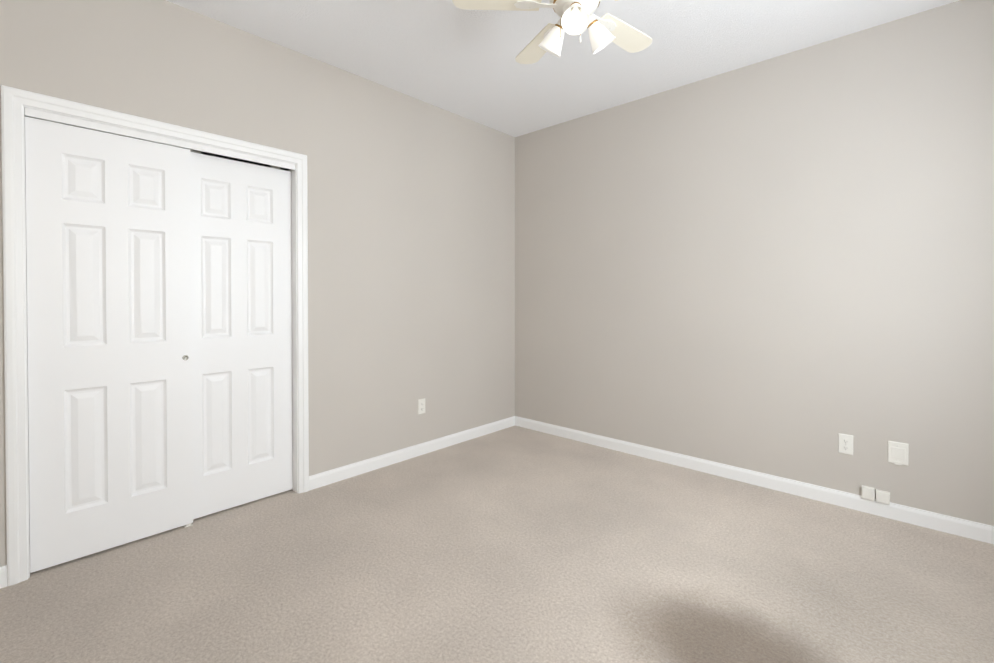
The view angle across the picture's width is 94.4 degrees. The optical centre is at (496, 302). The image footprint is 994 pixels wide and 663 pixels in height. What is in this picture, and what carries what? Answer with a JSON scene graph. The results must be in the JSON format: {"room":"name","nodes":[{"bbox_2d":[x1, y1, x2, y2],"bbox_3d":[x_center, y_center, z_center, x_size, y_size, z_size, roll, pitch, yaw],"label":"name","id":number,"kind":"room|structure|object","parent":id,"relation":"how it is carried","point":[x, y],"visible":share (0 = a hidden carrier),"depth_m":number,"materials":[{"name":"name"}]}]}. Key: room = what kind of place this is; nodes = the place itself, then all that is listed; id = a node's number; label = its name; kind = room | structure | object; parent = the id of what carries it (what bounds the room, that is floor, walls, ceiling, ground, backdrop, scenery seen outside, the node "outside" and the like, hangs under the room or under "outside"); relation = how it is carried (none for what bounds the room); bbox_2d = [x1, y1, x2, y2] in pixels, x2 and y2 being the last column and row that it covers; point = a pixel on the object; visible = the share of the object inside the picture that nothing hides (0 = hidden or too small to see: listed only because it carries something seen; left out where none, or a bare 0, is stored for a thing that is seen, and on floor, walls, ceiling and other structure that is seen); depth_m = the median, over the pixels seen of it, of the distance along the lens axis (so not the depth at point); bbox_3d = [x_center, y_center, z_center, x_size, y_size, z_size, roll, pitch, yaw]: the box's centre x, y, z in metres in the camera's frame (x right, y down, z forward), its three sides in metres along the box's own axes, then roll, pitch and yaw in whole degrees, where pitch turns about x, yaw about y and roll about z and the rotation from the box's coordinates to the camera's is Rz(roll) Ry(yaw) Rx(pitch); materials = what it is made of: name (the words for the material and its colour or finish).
{"room":"empty bedroom","nodes":[
{"label":"empty bedroom","id":0,"kind":"room"},
{"bbox_2d":[0,0,514,566],"bbox_3d":[-1.383,-0.179,2.831,0.120,2.768,4.462,1,1,43],"label":"wall","id":1,"kind":"structure","parent":0,"point":[410,250],"depth_m":3.17,"materials":[{"name":"beige paint"}]},
{"bbox_2d":[25,116,192,572],"bbox_3d":[-1.872,0.182,2.269,0.039,2.036,0.622,1,1,43],"label":"closet door","id":2,"kind":"structure","parent":1,"relation":"in","point":[109,317],"depth_m":2.23,"materials":[{"name":"white paint"}]},
{"bbox_2d":[1,85,308,585],"bbox_3d":[-1.701,0.166,2.490,0.120,2.086,1.222,1,1,43],"label":"door frame","id":3,"kind":"structure","parent":1,"relation":"attached to","point":[294,323],"depth_m":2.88,"materials":[{"name":"white paint"}]},
{"bbox_2d":[25,107,294,169],"bbox_3d":[-1.663,-0.838,2.443,0.012,0.034,1.180,1,1,43],"label":"trim","id":4,"kind":"structure","parent":1,"relation":"attached to","point":[34,113],"depth_m":2.33,"materials":[{"name":"white paint"}]},
{"bbox_2d":[190,149,292,518],"bbox_3d":[-1.522,0.177,2.710,0.039,2.036,0.612,1,1,43],"label":"closet door","id":5,"kind":"structure","parent":1,"relation":"in","point":[241,266],"depth_m":2.70,"materials":[{"name":"white paint"}]},
{"bbox_2d":[309,416,515,490],"bbox_3d":[-0.521,1.151,3.683,0.014,0.088,2.019,1,1,43],"label":"baseboard","id":6,"kind":"structure","parent":1,"relation":"attached to","point":[328,477],"depth_m":3.47,"materials":[{"name":"white paint"}]},
{"bbox_2d":[418,398,424,414],"bbox_3d":[-0.589,0.818,3.609,0.009,0.115,0.070,1,1,43],"label":"outlet","id":7,"kind":"object","parent":1,"relation":"attached to","point":[421,406],"visible":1,"depth_m":3.60,"materials":[{"name":"white plastic"}]},
{"bbox_2d":[0,426,993,662],"bbox_3d":[-0.273,1.267,1.825,4.540,0.100,4.702,1,1,43],"label":"floor","id":8,"kind":"structure","parent":0,"point":[515,544],"depth_m":2.02,"materials":[{"name":"carpet"}]},
{"bbox_2d":[166,0,958,136],"bbox_3d":[-0.015,-1.598,1.554,3.840,0.100,4.702,1,1,43],"label":"ceiling","id":9,"kind":"structure","parent":0,"point":[449,55],"depth_m":2.77,"materials":[{"name":"white paint"}]},
{"bbox_2d":[452,0,651,63],"bbox_3d":[0.359,-1.298,1.921,0.977,0.508,0.968,1,1,43],"label":"ceiling fan","id":10,"kind":"object","parent":9,"relation":"hanging from","point":[578,17],"visible":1,"depth_m":1.94,"materials":[{"name":"white wood"}]},
{"bbox_2d":[515,0,993,525],"bbox_3d":[1.538,-0.184,3.255,3.840,2.768,0.120,1,1,43],"label":"wall","id":11,"kind":"structure","parent":0,"point":[781,266],"depth_m":2.89,"materials":[{"name":"beige paint"}]},
{"bbox_2d":[516,416,993,543],"bbox_3d":[1.481,1.157,3.232,3.570,0.088,0.013,1,1,43],"label":"baseboard","id":12,"kind":"structure","parent":11,"relation":"attached to","point":[982,532],"depth_m":2.89,"materials":[{"name":"white paint"}]},
{"bbox_2d":[838,433,852,454],"bbox_3d":[2.051,0.836,2.706,0.070,0.115,0.009,1,1,43],"label":"outlet","id":13,"kind":"object","parent":11,"relation":"attached to","point":[845,443],"visible":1,"depth_m":2.71,"materials":[{"name":"white plastic"}]},
{"bbox_2d":[862,485,874,500],"bbox_3d":[2.123,1.092,2.630,0.059,0.066,0.029,1,1,43],"label":"jack","id":14,"kind":"object","parent":11,"relation":"attached to","point":[868,493],"visible":0.98,"depth_m":2.62,"materials":[{"name":"white plastic"}]},
{"bbox_2d":[876,489,889,504],"bbox_3d":[2.170,1.095,2.586,0.061,0.062,0.029,1,1,43],"label":"jack","id":15,"kind":"object","parent":11,"relation":"attached to","point":[882,496],"visible":1,"depth_m":2.58,"materials":[{"name":"white plastic"}]},
{"bbox_2d":[888,441,908,465],"bbox_3d":[2.221,0.839,2.547,0.086,0.124,0.012,1,1,43],"label":"outlet plate","id":16,"kind":"object","parent":11,"relation":"attached to","point":[898,452],"visible":1,"depth_m":2.54,"materials":[{"name":"white plastic"}]}
]}

